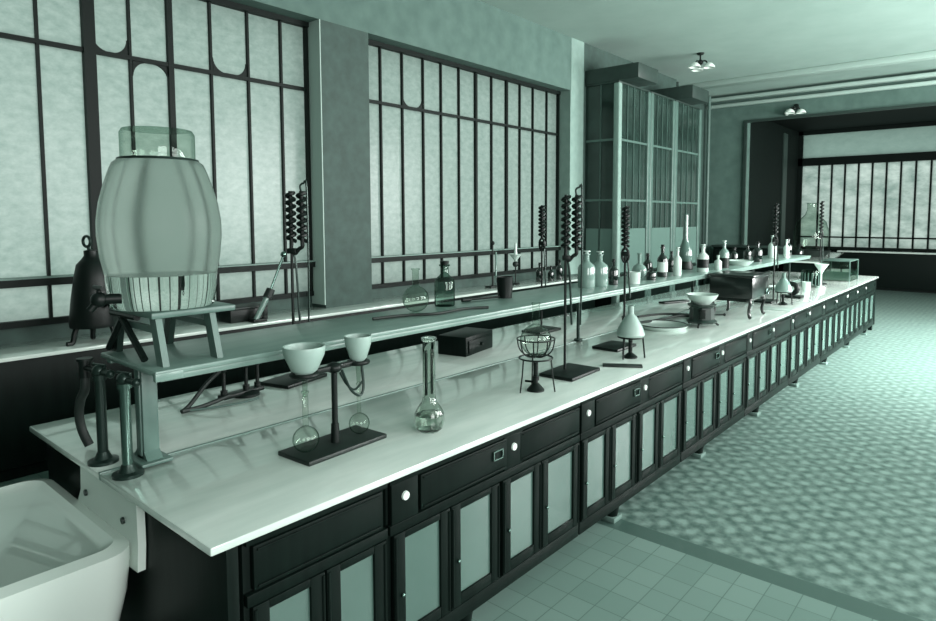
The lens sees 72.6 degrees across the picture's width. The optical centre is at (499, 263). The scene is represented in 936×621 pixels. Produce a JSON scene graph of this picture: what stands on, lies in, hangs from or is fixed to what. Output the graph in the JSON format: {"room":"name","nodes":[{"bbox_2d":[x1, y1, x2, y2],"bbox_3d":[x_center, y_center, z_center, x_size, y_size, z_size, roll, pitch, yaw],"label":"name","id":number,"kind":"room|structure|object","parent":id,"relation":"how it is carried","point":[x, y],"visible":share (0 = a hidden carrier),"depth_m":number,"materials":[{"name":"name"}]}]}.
{"room":"chemistry laboratory","nodes":[
{"label":"chemistry laboratory","id":0,"kind":"room"},
{"bbox_2d":[0,19,707,344],"bbox_3d":[-0.717,-1.158,8.733,0.550,4.850,18.700,3,5,39],"label":"wall","id":1,"kind":"structure","parent":0,"point":[344,50],"depth_m":7.11,"materials":[{"name":"paint"}]},
{"bbox_2d":[0,0,315,329],"bbox_3d":[-4.023,-0.956,4.619,0.130,2.960,6.140,3,5,39],"label":"window","id":2,"kind":"structure","parent":1,"relation":"in","point":[234,76],"depth_m":5.65,"materials":[{"name":"white glass"}]},
{"bbox_2d":[308,19,325,304],"bbox_3d":[-2.002,-1.077,6.921,0.238,3.050,0.012,3,5,39],"label":"trim","id":3,"kind":"structure","parent":1,"relation":"attached to","point":[314,37],"depth_m":6.90,"materials":[{"name":"grey paint"}]},
{"bbox_2d":[368,39,560,288],"bbox_3d":[-0.340,-1.280,9.107,0.130,2.960,4.210,3,5,39],"label":"window","id":4,"kind":"structure","parent":1,"relation":"in","point":[463,158],"depth_m":8.81,"materials":[{"name":"white glass"}]},
{"bbox_2d":[559,90,570,274],"bbox_3d":[1.072,-1.348,10.661,0.245,3.050,0.015,3,5,39],"label":"trim","id":5,"kind":"structure","parent":1,"relation":"attached to","point":[565,97],"depth_m":10.61,"materials":[{"name":"paint"}]},
{"bbox_2d":[570,37,583,273],"bbox_3d":[1.293,-1.777,10.711,0.005,3.900,0.390,3,5,39],"label":"trim","id":6,"kind":"structure","parent":1,"relation":"attached to","point":[577,47],"depth_m":10.67,"materials":[{"name":"paint"}]},
{"bbox_2d":[688,50,935,88],"bbox_3d":[7.732,-3.720,11.298,9.050,0.110,0.250,3,5,39],"label":"trim","id":7,"kind":"structure","parent":1,"relation":"attached to","point":[928,55],"depth_m":12.36,"materials":[{"name":"grey paint"}]},
{"bbox_2d":[229,0,570,91],"bbox_3d":[-2.526,-2.993,6.385,0.550,0.850,10.990,3,5,39],"label":"wall","id":8,"kind":"structure","parent":0,"point":[477,34],"depth_m":8.38,"materials":[{"name":"paint"}]},
{"bbox_2d":[0,290,935,620],"bbox_3d":[4.540,1.374,8.034,9.800,0.100,24.000,3,5,39],"label":"floor","id":9,"kind":"structure","parent":0,"point":[819,505],"depth_m":4.00,"materials":[{"name":"tile"}]},
{"bbox_2d":[0,276,594,482],"bbox_3d":[-2.155,0.968,6.607,0.595,0.915,11.360,3,5,39],"label":"bench","id":10,"kind":"object","parent":9,"relation":"on","point":[40,380],"visible":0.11,"depth_m":5.04,"materials":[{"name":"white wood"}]},
{"bbox_2d":[66,235,113,346],"bbox_3d":[-3.194,0.199,5.039,0.395,0.860,0.353,-1,4,-7],"label":"apparatus","id":11,"kind":"object","parent":10,"relation":"on","point":[88,272],"visible":0.84,"depth_m":4.92,"materials":[{"name":"black metal"}]},
{"bbox_2d":[219,303,267,323],"bbox_3d":[-2.477,0.473,6.149,0.230,0.140,0.390,3,5,39],"label":"box","id":12,"kind":"object","parent":10,"relation":"on","point":[242,312],"visible":0.6,"depth_m":6.04,"materials":[{"name":"black wood"}]},
{"bbox_2d":[248,251,286,322],"bbox_3d":[-2.224,0.214,6.123,0.100,0.660,0.390,3,5,39],"label":"tube","id":13,"kind":"object","parent":10,"relation":"on","point":[269,292],"visible":1,"depth_m":6.08,"materials":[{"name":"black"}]},
{"bbox_2d":[0,276,577,362],"bbox_3d":[-2.155,0.527,6.575,0.595,0.030,11.360,3,5,39],"label":"countertop","id":14,"kind":"structure","parent":10,"relation":"on","point":[49,347],"depth_m":5.93,"materials":[{"name":"white stone"}]},
{"bbox_2d":[485,241,496,287],"bbox_3d":[-0.105,0.002,9.052,0.120,0.660,0.200,3,5,39],"label":"stand","id":15,"kind":"object","parent":10,"relation":"on","point":[492,242],"visible":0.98,"depth_m":9.05,"materials":[{"name":"black metal"}]},
{"bbox_2d":[509,243,521,284],"bbox_3d":[0.231,-0.008,9.463,0.200,0.620,0.200,3,5,39],"label":"stand","id":16,"kind":"object","parent":10,"relation":"on","point":[515,256],"visible":0.96,"depth_m":9.43,"materials":[{"name":"black metal"}]},
{"bbox_2d":[556,259,562,279],"bbox_3d":[0.958,0.087,10.233,0.110,0.320,0.110,-2,5,-26],"label":"bottle","id":17,"kind":"object","parent":10,"relation":"on","point":[559,269],"visible":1,"depth_m":10.20,"materials":[{"name":"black glass"}]},
{"bbox_2d":[238,483,387,620],"bbox_3d":[-0.892,1.281,2.483,0.739,0.886,0.580,3,5,39],"label":"base cabinet","id":18,"kind":"object","parent":9,"relation":"on","point":[329,564],"visible":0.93,"depth_m":2.24,"materials":[{"name":"brown wood"}]},
{"bbox_2d":[47,280,875,620],"bbox_3d":[2.089,0.960,6.926,1.720,0.885,11.370,3,5,39],"label":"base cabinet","id":19,"kind":"object","parent":9,"relation":"on","point":[180,581],"visible":0.09,"depth_m":2.22,"materials":[{"name":"brown wood"}]},
{"bbox_2d":[0,467,145,620],"bbox_3d":[-1.897,1.289,2.454,1.042,0.875,0.610,3,5,39],"label":"sink","id":20,"kind":"object","parent":19,"relation":"attached to","point":[64,557],"visible":0.98,"depth_m":2.33,"materials":[{"name":"white ceramic"}]},
{"bbox_2d":[29,271,878,555],"bbox_3d":[2.086,0.441,6.884,1.770,0.153,11.480,3,5,39],"label":"countertop","id":21,"kind":"structure","parent":19,"relation":"on","point":[226,485],"depth_m":3.13,"materials":[{"name":"white stone"}]},
{"bbox_2d":[74,357,118,466],"bbox_3d":[-1.662,0.594,2.605,0.343,0.410,0.110,3,5,39],"label":"standpipe","id":22,"kind":"object","parent":21,"relation":"on","point":[103,457],"visible":1,"depth_m":2.56,"materials":[{"name":"brown metal"}]},
{"bbox_2d":[76,357,92,378],"bbox_3d":[-1.671,0.429,2.588,0.160,0.080,0.060,3,5,39],"label":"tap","id":23,"kind":"object","parent":22,"relation":"on","point":[85,368],"depth_m":2.60,"materials":[{"name":"black metal"}]},
{"bbox_2d":[111,371,144,480],"bbox_3d":[-1.411,0.611,2.414,0.152,0.404,0.110,3,5,39],"label":"standpipe","id":24,"kind":"object","parent":21,"relation":"on","point":[128,470],"visible":1,"depth_m":2.41,"materials":[{"name":"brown metal"}]},
{"bbox_2d":[180,364,263,413],"bbox_3d":[-1.460,0.649,3.396,0.206,0.188,0.494,2,5,31],"label":"shelf bracket","id":25,"kind":"object","parent":21,"relation":"on","point":[248,391],"visible":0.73,"depth_m":3.41,"materials":[{"name":"black metal"}]},
{"bbox_2d":[261,254,326,388],"bbox_3d":[-1.246,0.323,3.832,0.220,0.773,0.340,2,5,25],"label":"stand","id":26,"kind":"object","parent":21,"relation":"on","point":[284,381],"visible":0.58,"depth_m":3.80,"materials":[{"name":"black metal"}]},
{"bbox_2d":[284,179,309,320],"bbox_3d":[-1.209,-0.079,3.801,0.140,0.850,0.066,0,4,2],"label":"condenser","id":27,"kind":"object","parent":26,"relation":"attached to","point":[291,199],"visible":1,"depth_m":3.78,"materials":[{"name":"black metal"}]},
{"bbox_2d":[278,358,386,466],"bbox_3d":[-0.715,0.605,2.736,0.210,0.369,0.420,3,5,36],"label":"stand","id":28,"kind":"object","parent":21,"relation":"on","point":[337,443],"visible":0.85,"depth_m":2.73,"materials":[{"name":"metal"}]},
{"bbox_2d":[282,342,324,390],"bbox_3d":[-0.801,0.440,2.607,0.170,0.212,0.170,3,5,39],"label":"cup","id":29,"kind":"object","parent":28,"relation":"on","point":[302,358],"visible":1,"depth_m":2.55,"materials":[{"name":"white ceramic"}]},
{"bbox_2d":[344,333,371,379],"bbox_3d":[-0.632,0.423,2.836,0.120,0.212,0.120,3,5,39],"label":"cup","id":30,"kind":"object","parent":28,"relation":"on","point":[357,345],"visible":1,"depth_m":2.79,"materials":[{"name":"white ceramic"}]},
{"bbox_2d":[414,336,444,433],"bbox_3d":[-0.328,0.556,2.939,0.142,0.437,0.142,3,5,39],"label":"flask","id":31,"kind":"object","parent":21,"relation":"on","point":[429,418],"visible":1,"depth_m":2.91,"materials":[{"name":"clear glass"}]},
{"bbox_2d":[101,254,810,467],"bbox_3d":[1.508,0.330,6.157,0.544,0.417,9.422,3,5,39],"label":"shelf","id":32,"kind":"object","parent":21,"relation":"on","point":[192,357],"visible":0.73,"depth_m":3.15,"materials":[{"name":"grey paint"}]},
{"bbox_2d":[106,301,234,367],"bbox_3d":[-1.377,0.271,2.670,0.506,0.205,0.344,3,5,39],"label":"stand","id":33,"kind":"object","parent":32,"relation":"on","point":[161,336],"visible":0.8,"depth_m":2.58,"materials":[{"name":"grey paint"}]},
{"bbox_2d":[86,128,221,312],"bbox_3d":[-1.395,-0.189,2.615,0.457,0.720,0.457,-1,4,-16],"label":"barrel","id":34,"kind":"object","parent":33,"relation":"on","point":[158,227],"visible":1,"depth_m":2.44,"materials":[{"name":"glass"}]},
{"bbox_2d":[86,285,121,312],"bbox_3d":[-1.509,0.133,2.426,0.118,0.102,0.083,-1,4,-14],"label":"tap","id":35,"kind":"object","parent":34,"relation":"on","point":[114,296],"depth_m":2.43,"materials":[{"name":"black metal"}]},
{"bbox_2d":[372,306,488,319],"bbox_3d":[-0.376,0.286,3.727,0.778,0.021,0.091,-3,5,-38],"label":"hose","id":36,"kind":"object","parent":32,"relation":"on","point":[476,307],"visible":1,"depth_m":3.66,"materials":[{"name":"black rubber"}]},
{"bbox_2d":[434,261,454,306],"bbox_3d":[-0.357,0.125,4.098,0.132,0.290,0.132,1,4,18],"label":"bottle","id":37,"kind":"object","parent":32,"relation":"on","point":[444,284],"visible":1,"depth_m":4.05,"materials":[{"name":"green glass"}]},
{"bbox_2d":[496,276,513,298],"bbox_3d":[0.035,0.165,4.518,0.124,0.150,0.124,3,5,39],"label":"beaker","id":38,"kind":"object","parent":32,"relation":"on","point":[504,283],"visible":0.98,"depth_m":4.47,"materials":[{"name":"black metal"}]},
{"bbox_2d":[578,250,594,287],"bbox_3d":[0.706,0.041,5.189,0.144,0.300,0.144,-1,4,-13],"label":"bottle","id":39,"kind":"object","parent":32,"relation":"on","point":[588,276],"visible":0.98,"depth_m":5.14,"materials":[{"name":"clear glass"}]},
{"bbox_2d":[594,251,607,286],"bbox_3d":[0.831,0.038,5.294,0.140,0.290,0.140,0,4,-4],"label":"bottle","id":40,"kind":"object","parent":32,"relation":"on","point":[601,269],"visible":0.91,"depth_m":5.24,"materials":[{"name":"clear glass"}]},
{"bbox_2d":[609,259,617,284],"bbox_3d":[0.963,0.066,5.395,0.080,0.220,0.080,1,4,14],"label":"bottle","id":41,"kind":"object","parent":32,"relation":"on","point":[613,271],"visible":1,"depth_m":5.37,"materials":[{"name":"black glass"}]},
{"bbox_2d":[627,271,640,283],"bbox_3d":[1.158,0.118,5.511,0.120,0.100,0.120,3,5,39],"label":"beaker","id":42,"kind":"object","parent":32,"relation":"on","point":[635,276],"visible":0.83,"depth_m":5.46,"materials":[{"name":"grey ceramic"}]},
{"bbox_2d":[632,253,646,277],"bbox_3d":[1.305,0.018,5.953,0.140,0.235,0.140,3,5,39],"label":"flask","id":43,"kind":"object","parent":32,"relation":"on","point":[639,266],"visible":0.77,"depth_m":5.91,"materials":[{"name":"clear glass"}]},
{"bbox_2d":[657,245,667,276],"bbox_3d":[1.565,-0.032,6.125,0.101,0.310,0.101,1,4,19],"label":"bottle","id":44,"kind":"object","parent":32,"relation":"on","point":[662,260],"visible":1,"depth_m":6.09,"materials":[{"name":"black glass"}]},
{"bbox_2d":[673,247,681,275],"bbox_3d":[1.744,-0.026,6.250,0.080,0.280,0.080,4,6,45],"label":"bottle","id":45,"kind":"object","parent":32,"relation":"on","point":[677,262],"visible":1,"depth_m":6.22,"materials":[{"name":"grey ceramic"}]},
{"bbox_2d":[679,214,692,269],"bbox_3d":[2.044,-0.246,7.012,0.180,0.610,0.180,3,5,39],"label":"flask","id":46,"kind":"object","parent":32,"relation":"on","point":[685,252],"visible":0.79,"depth_m":6.97,"materials":[{"name":"grey glass"}]},
{"bbox_2d":[697,244,708,271],"bbox_3d":[2.129,-0.061,6.671,0.121,0.290,0.121,-1,4,-20],"label":"bottle","id":47,"kind":"object","parent":32,"relation":"on","point":[702,258],"visible":1,"depth_m":6.63,"materials":[{"name":"grey ceramic"}]},
{"bbox_2d":[719,240,728,267],"bbox_3d":[2.549,-0.112,7.229,0.114,0.310,0.114,1,4,8],"label":"bottle","id":48,"kind":"object","parent":32,"relation":"on","point":[724,253],"visible":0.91,"depth_m":7.19,"materials":[{"name":"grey glass"}]},
{"bbox_2d":[729,259,753,265],"bbox_3d":[2.882,-0.016,7.675,0.350,0.055,0.350,3,5,39],"label":"dish","id":49,"kind":"object","parent":32,"relation":"on","point":[736,262],"visible":0.84,"depth_m":7.56,"materials":[{"name":"grey ceramic"}]},
{"bbox_2d":[752,242,762,261],"bbox_3d":[3.325,-0.158,8.208,0.120,0.260,0.120,2,5,25],"label":"bottle","id":50,"kind":"object","parent":32,"relation":"on","point":[757,252],"visible":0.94,"depth_m":8.17,"materials":[{"name":"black glass"}]},
{"bbox_2d":[438,327,492,356],"bbox_3d":[-0.242,0.576,4.726,0.267,0.140,0.400,2,5,28],"label":"drawer box","id":51,"kind":"object","parent":21,"relation":"on","point":[466,341],"visible":1,"depth_m":4.59,"materials":[{"name":"brown wood"}]},
{"bbox_2d":[525,362,543,392],"bbox_3d":[0.204,0.642,3.636,0.100,0.165,0.100,-2,5,-23],"label":"gas burner","id":52,"kind":"object","parent":21,"relation":"on","point":[535,387],"visible":0.98,"depth_m":3.62,"materials":[{"name":"black metal"}]},
{"bbox_2d":[516,334,555,392],"bbox_3d":[0.208,0.571,3.630,0.231,0.301,0.224,2,4,22],"label":"tripod","id":53,"kind":"object","parent":21,"relation":"on","point":[525,341],"visible":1,"depth_m":3.60,"materials":[{"name":"black metal"}]},
{"bbox_2d":[517,336,554,357],"bbox_3d":[0.204,0.479,3.624,0.207,0.110,0.207,-1,4,-12],"label":"basket","id":54,"kind":"object","parent":53,"relation":"on","point":[544,354],"depth_m":3.61,"materials":[{"name":"black metal"}]},
{"bbox_2d":[521,245,560,334],"bbox_3d":[0.362,0.211,5.523,0.200,0.753,0.320,3,5,39],"label":"stand","id":55,"kind":"object","parent":21,"relation":"on","point":[539,330],"visible":0.98,"depth_m":5.51,"materials":[{"name":"black metal"}]},
{"bbox_2d":[538,205,545,287],"bbox_3d":[0.362,-0.117,5.497,0.067,0.781,0.070,-2,4,-22],"label":"condenser","id":56,"kind":"object","parent":55,"relation":"attached to","point":[541,208],"visible":0.99,"depth_m":5.47,"materials":[{"name":"black metal"}]},
{"bbox_2d":[539,261,599,381],"bbox_3d":[0.445,0.337,4.013,0.240,0.718,0.360,3,5,36],"label":"stand","id":57,"kind":"object","parent":21,"relation":"on","point":[570,372],"visible":1,"depth_m":4.02,"materials":[{"name":"black metal"}]},
{"bbox_2d":[560,183,582,324],"bbox_3d":[0.451,-0.060,4.006,0.140,0.893,0.066,0,4,5],"label":"condenser","id":58,"kind":"object","parent":57,"relation":"attached to","point":[577,202],"visible":1,"depth_m":3.98,"materials":[{"name":"black metal"}]},
{"bbox_2d":[592,256,635,351],"bbox_3d":[0.872,0.286,4.824,0.220,0.703,0.300,3,5,39],"label":"stand","id":59,"kind":"object","parent":21,"relation":"on","point":[613,346],"visible":0.9,"depth_m":4.77,"materials":[{"name":"black metal"}]},
{"bbox_2d":[621,206,630,297],"bbox_3d":[0.936,-0.087,4.747,0.070,0.690,0.067,-2,5,-25],"label":"condenser","id":60,"kind":"object","parent":59,"relation":"attached to","point":[625,217],"visible":1,"depth_m":4.72,"materials":[{"name":"black metal"}]},
{"bbox_2d":[603,363,642,367],"bbox_3d":[0.814,0.675,4.227,0.260,0.014,0.060,1,4,8],"label":"bar","id":61,"kind":"object","parent":21,"relation":"on","point":[604,364],"visible":1,"depth_m":4.21,"materials":[{"name":"metal"}]},
{"bbox_2d":[617,336,645,359],"bbox_3d":[0.928,0.583,4.493,0.198,0.155,0.185,1,4,11],"label":"tripod","id":62,"kind":"object","parent":21,"relation":"on","point":[623,338],"visible":0.58,"depth_m":4.42,"materials":[{"name":"black metal"}]},
{"bbox_2d":[616,305,644,337],"bbox_3d":[0.921,0.398,4.481,0.200,0.215,0.200,3,5,39],"label":"flask","id":63,"kind":"object","parent":62,"relation":"on","point":[630,326],"visible":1,"depth_m":4.43,"materials":[{"name":"white ceramic"}]},
{"bbox_2d":[622,314,688,323],"bbox_3d":[1.430,0.470,5.705,0.330,0.212,1.578,3,5,39],"label":"hose","id":64,"kind":"object","parent":21,"relation":"on","point":[680,315],"visible":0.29,"depth_m":6.15,"materials":[{"name":"black rubber"}]},
{"bbox_2d":[641,320,687,331],"bbox_3d":[1.461,0.554,5.708,0.434,0.041,0.434,3,5,39],"label":"shallow dish","id":65,"kind":"object","parent":21,"relation":"on","point":[655,325],"visible":0.88,"depth_m":5.75,"materials":[{"name":"grey ceramic"}]},
{"bbox_2d":[686,302,725,327],"bbox_3d":[1.877,0.466,5.782,0.349,0.204,0.292,1,4,16],"label":"gas stove","id":66,"kind":"object","parent":21,"relation":"on","point":[699,314],"visible":1,"depth_m":5.72,"materials":[{"name":"brown metal"}]},
{"bbox_2d":[686,292,718,304],"bbox_3d":[1.842,0.318,5.793,0.286,0.090,0.286,3,5,39],"label":"bowl","id":67,"kind":"object","parent":66,"relation":"on","point":[700,298],"visible":1,"depth_m":5.72,"materials":[{"name":"grey ceramic"}]},
{"bbox_2d":[708,270,770,318],"bbox_3d":[2.425,0.306,6.454,0.455,0.431,0.530,3,5,39],"label":"bath","id":68,"kind":"object","parent":21,"relation":"on","point":[737,286],"visible":0.84,"depth_m":6.27,"materials":[{"name":"black metal"}]},
{"bbox_2d":[754,241,777,303],"bbox_3d":[3.137,0.090,7.473,0.200,0.713,0.280,3,5,39],"label":"stand","id":69,"kind":"object","parent":21,"relation":"on","point":[772,300],"visible":0.89,"depth_m":7.42,"materials":[{"name":"black metal"}]},
{"bbox_2d":[772,203,778,267],"bbox_3d":[3.201,-0.329,7.393,0.070,0.751,0.067,-2,5,-30],"label":"condenser","id":70,"kind":"object","parent":69,"relation":"attached to","point":[776,212],"visible":1,"depth_m":7.37,"materials":[{"name":"black metal"}]},
{"bbox_2d":[759,306,795,311],"bbox_3d":[3.013,0.485,6.891,0.320,0.008,0.240,3,5,39],"label":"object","id":71,"kind":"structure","parent":21,"relation":"on","point":[765,307],"depth_m":6.88,"materials":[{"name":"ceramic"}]},
{"bbox_2d":[775,291,792,304],"bbox_3d":[3.227,0.386,7.231,0.194,0.152,0.181,1,4,11],"label":"tripod","id":72,"kind":"object","parent":21,"relation":"on","point":[775,291],"visible":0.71,"depth_m":7.20,"materials":[{"name":"black metal"}]},
{"bbox_2d":[774,273,792,291],"bbox_3d":[3.220,0.205,7.219,0.196,0.211,0.196,3,5,39],"label":"flask","id":73,"kind":"object","parent":72,"relation":"on","point":[783,285],"visible":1,"depth_m":7.17,"materials":[{"name":"white ceramic"}]},
{"bbox_2d":[781,281,803,298],"bbox_3d":[3.618,0.317,7.873,0.240,0.202,0.160,3,5,39],"label":"drum","id":74,"kind":"object","parent":21,"relation":"on","point":[795,286],"visible":0.56,"depth_m":7.83,"materials":[{"name":"black metal"}]},
{"bbox_2d":[800,270,819,286],"bbox_3d":[4.500,0.206,9.214,0.264,0.230,0.266,3,5,39],"label":"jar","id":75,"kind":"object","parent":21,"relation":"on","point":[813,276],"visible":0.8,"depth_m":9.11,"materials":[{"name":"clear glass"}]},
{"bbox_2d":[814,263,828,287],"bbox_3d":[4.536,0.167,8.987,0.190,0.340,0.190,3,5,39],"label":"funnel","id":76,"kind":"object","parent":21,"relation":"on","point":[821,267],"visible":1,"depth_m":8.96,"materials":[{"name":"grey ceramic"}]},
{"bbox_2d":[819,235,827,284],"bbox_3d":[4.752,-0.063,9.441,0.220,0.733,0.220,3,5,39],"label":"stand","id":77,"kind":"object","parent":21,"relation":"on","point":[820,235],"visible":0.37,"depth_m":9.42,"materials":[{"name":"black metal"}]},
{"bbox_2d":[819,201,824,262],"bbox_3d":[4.754,-0.435,9.415,0.070,0.990,0.067,-2,5,-30],"label":"condenser","id":78,"kind":"object","parent":77,"relation":"attached to","point":[822,202],"visible":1,"depth_m":9.39,"materials":[{"name":"black metal"}]},
{"bbox_2d":[821,258,858,281],"bbox_3d":[5.440,0.088,10.183,0.416,0.325,0.656,3,5,39],"label":"tank","id":79,"kind":"object","parent":21,"relation":"on","point":[850,274],"visible":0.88,"depth_m":10.00,"materials":[{"name":"teal"}]},
{"bbox_2d":[383,403,579,620],"bbox_3d":[-0.265,1.226,3.247,0.739,0.886,1.375,3,5,39],"label":"base cabinet","id":80,"kind":"object","parent":9,"relation":"on","point":[463,527],"visible":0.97,"depth_m":2.91,"materials":[{"name":"brown wood"}]},
{"bbox_2d":[585,62,657,307],"bbox_3d":[2.196,-1.097,11.075,0.995,4.390,1.170,3,5,39],"label":"tall cabinet","id":81,"kind":"object","parent":9,"relation":"on","point":[618,110],"visible":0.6,"depth_m":10.77,"materials":[{"name":"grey wood"}]},
{"bbox_2d":[578,360,682,534],"bbox_3d":[0.612,1.149,4.316,0.739,0.886,1.375,3,5,39],"label":"base cabinet","id":82,"kind":"object","parent":9,"relation":"on","point":[630,433],"visible":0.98,"depth_m":3.99,"materials":[{"name":"brown wood"}]},
{"bbox_2d":[648,91,675,295],"bbox_3d":[2.770,-1.047,12.046,0.660,4.150,1.030,3,5,39],"label":"tall cabinet","id":83,"kind":"object","parent":9,"relation":"on","point":[663,108],"visible":0.43,"depth_m":11.84,"materials":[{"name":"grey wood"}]},
{"bbox_2d":[649,85,708,290],"bbox_3d":[3.627,-1.224,12.833,0.975,4.390,1.270,3,5,39],"label":"tall cabinet","id":84,"kind":"object","parent":9,"relation":"on","point":[688,128],"visible":0.35,"depth_m":12.63,"materials":[{"name":"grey wood"}]},
{"bbox_2d":[703,96,710,284],"bbox_3d":[5.064,-1.646,15.549,0.080,4.840,0.080,3,5,39],"label":"pipe","id":85,"kind":"object","parent":9,"relation":"on","point":[709,97],"visible":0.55,"depth_m":15.48,"materials":[{"name":"white metal"}]},
{"bbox_2d":[680,333,746,461],"bbox_3d":[1.489,1.071,5.385,0.739,0.886,1.375,3,5,39],"label":"base cabinet","id":86,"kind":"object","parent":9,"relation":"on","point":[713,383],"visible":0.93,"depth_m":5.07,"materials":[{"name":"brown wood"}]},
{"bbox_2d":[711,244,783,271],"bbox_3d":[5.802,0.197,14.876,1.560,1.260,0.570,3,5,39],"label":"cabinet","id":87,"kind":"object","parent":9,"relation":"on","point":[740,249],"visible":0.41,"depth_m":14.65,"materials":[{"name":"brown wood"}]},
{"bbox_2d":[744,315,790,416],"bbox_3d":[2.367,0.994,6.454,0.739,0.886,1.375,3,5,39],"label":"base cabinet","id":88,"kind":"object","parent":9,"relation":"on","point":[767,352],"visible":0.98,"depth_m":6.16,"materials":[{"name":"brown wood"}]},
{"bbox_2d":[788,301,822,386],"bbox_3d":[3.244,0.917,7.523,0.739,0.886,1.375,3,5,39],"label":"base cabinet","id":89,"kind":"object","parent":9,"relation":"on","point":[805,335],"visible":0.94,"depth_m":7.24,"materials":[{"name":"brown wood"}]},
{"bbox_2d":[783,252,843,271],"bbox_3d":[7.472,0.304,15.204,0.992,1.000,4.665,3,5,32],"label":"bench","id":90,"kind":"object","parent":9,"relation":"on","point":[807,264],"visible":0.32,"depth_m":13.48,"materials":[{"name":"white stone"}]},
{"bbox_2d":[802,249,830,256],"bbox_3d":[7.360,-0.253,14.931,0.740,0.150,0.740,3,5,39],"label":"basin","id":91,"kind":"object","parent":90,"relation":"on","point":[813,252],"visible":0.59,"depth_m":14.69,"materials":[{"name":"metal"}]},
{"bbox_2d":[794,252,843,263],"bbox_3d":[7.472,-0.180,15.169,0.992,0.030,4.665,3,5,32],"label":"countertop","id":92,"kind":"structure","parent":90,"relation":"on","point":[832,254],"depth_m":14.17,"materials":[{"name":"white stone"}]},
{"bbox_2d":[819,291,846,364],"bbox_3d":[4.121,0.839,8.592,0.739,0.886,1.375,3,5,39],"label":"base cabinet","id":93,"kind":"object","parent":9,"relation":"on","point":[833,315],"visible":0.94,"depth_m":8.31,"materials":[{"name":"brown wood"}]},
{"bbox_2d":[842,283,865,347],"bbox_3d":[4.998,0.762,9.661,0.739,0.886,1.375,3,5,39],"label":"base cabinet","id":94,"kind":"object","parent":9,"relation":"on","point":[855,297],"visible":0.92,"depth_m":9.39,"materials":[{"name":"brown wood"}]},
{"bbox_2d":[860,279,875,334],"bbox_3d":[5.725,0.698,10.545,0.739,0.886,0.898,3,5,39],"label":"base cabinet","id":95,"kind":"object","parent":9,"relation":"on","point":[870,286],"visible":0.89,"depth_m":10.31,"materials":[{"name":"brown wood"}]},
{"bbox_2d":[837,250,935,293],"bbox_3d":[11.468,0.242,15.962,5.320,1.015,0.700,3,5,39],"label":"sideboard","id":96,"kind":"object","parent":9,"relation":"on","point":[905,271],"visible":0.66,"depth_m":16.49,"materials":[{"name":"black wood"}]},
{"bbox_2d":[479,0,935,96],"bbox_3d":[2.862,-3.415,5.632,9.800,0.100,18.700,3,5,39],"label":"ceiling","id":97,"kind":"structure","parent":0,"point":[741,38],"depth_m":10.20,"materials":[{"name":"paint"}]},
{"bbox_2d":[688,52,714,71],"bbox_3d":[3.607,-3.647,11.398,0.467,0.270,0.471,3,5,39],"label":"ceiling lamp","id":98,"kind":"object","parent":97,"relation":"attached to","point":[695,66],"visible":1,"depth_m":11.38,"materials":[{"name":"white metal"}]},
{"bbox_2d":[747,121,798,254],"bbox_3d":[7.370,-1.592,17.158,0.180,4.500,4.600,3,5,39],"label":"wall","id":99,"kind":"structure","parent":0,"point":[766,137],"depth_m":16.53,"materials":[{"name":"grey paint"}]},
{"bbox_2d":[780,133,787,245],"bbox_3d":[7.816,-1.470,17.547,0.030,4.200,0.350,3,5,39],"label":"trim","id":100,"kind":"structure","parent":99,"relation":"attached to","point":[785,136],"depth_m":17.46,"materials":[{"name":"grey"}]},
{"bbox_2d":[707,70,935,283],"bbox_3d":[8.837,-1.456,12.855,9.500,4.850,0.200,3,5,39],"label":"wall","id":101,"kind":"structure","parent":0,"point":[727,124],"depth_m":15.21,"materials":[{"name":"paint"}]},
{"bbox_2d":[784,104,805,114],"bbox_3d":[6.577,-3.483,14.193,0.467,0.240,0.471,3,5,39],"label":"wall lamp","id":102,"kind":"object","parent":101,"relation":"attached to","point":[791,110],"visible":1,"depth_m":14.17,"materials":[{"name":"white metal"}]},
{"bbox_2d":[706,72,935,108],"bbox_3d":[8.639,-3.684,12.610,9.300,0.230,0.180,3,5,39],"label":"trim","id":103,"kind":"structure","parent":101,"relation":"attached to","point":[929,74],"depth_m":13.79,"materials":[{"name":"grey paint"}]},
{"bbox_2d":[741,102,935,244],"bbox_3d":[8.492,-1.140,12.993,6.980,4.200,0.060,3,5,39],"label":"trim","id":104,"kind":"structure","parent":101,"relation":"attached to","point":[746,122],"depth_m":14.55,"materials":[{"name":"grey"}]},
{"bbox_2d":[771,106,935,131],"bbox_3d":[10.117,-3.614,14.758,6.920,0.120,4.600,3,5,39],"label":"ceiling","id":105,"kind":"structure","parent":0,"point":[928,113],"depth_m":16.22,"materials":[{"name":"grey paint"}]},
{"bbox_2d":[796,248,918,251],"bbox_3d":[11.495,0.184,16.720,6.920,1.020,0.250,3,5,39],"label":"wall","id":106,"kind":"structure","parent":0,"point":[832,250],"depth_m":18.12,"materials":[{"name":"grey paint"}]},
{"bbox_2d":[795,121,935,251],"bbox_3d":[11.378,-1.990,16.419,6.920,3.360,0.120,3,5,39],"label":"window","id":107,"kind":"structure","parent":106,"relation":"in","point":[876,184],"depth_m":17.45,"materials":[{"name":"white glass"}]},
{"bbox_2d":[803,126,935,157],"bbox_3d":[11.431,-3.234,16.299,6.800,0.660,0.001,3,5,39],"label":"roller blind","id":108,"kind":"object","parent":106,"relation":"attached to","point":[913,139],"depth_m":17.35,"materials":[{"name":"white fabric"}]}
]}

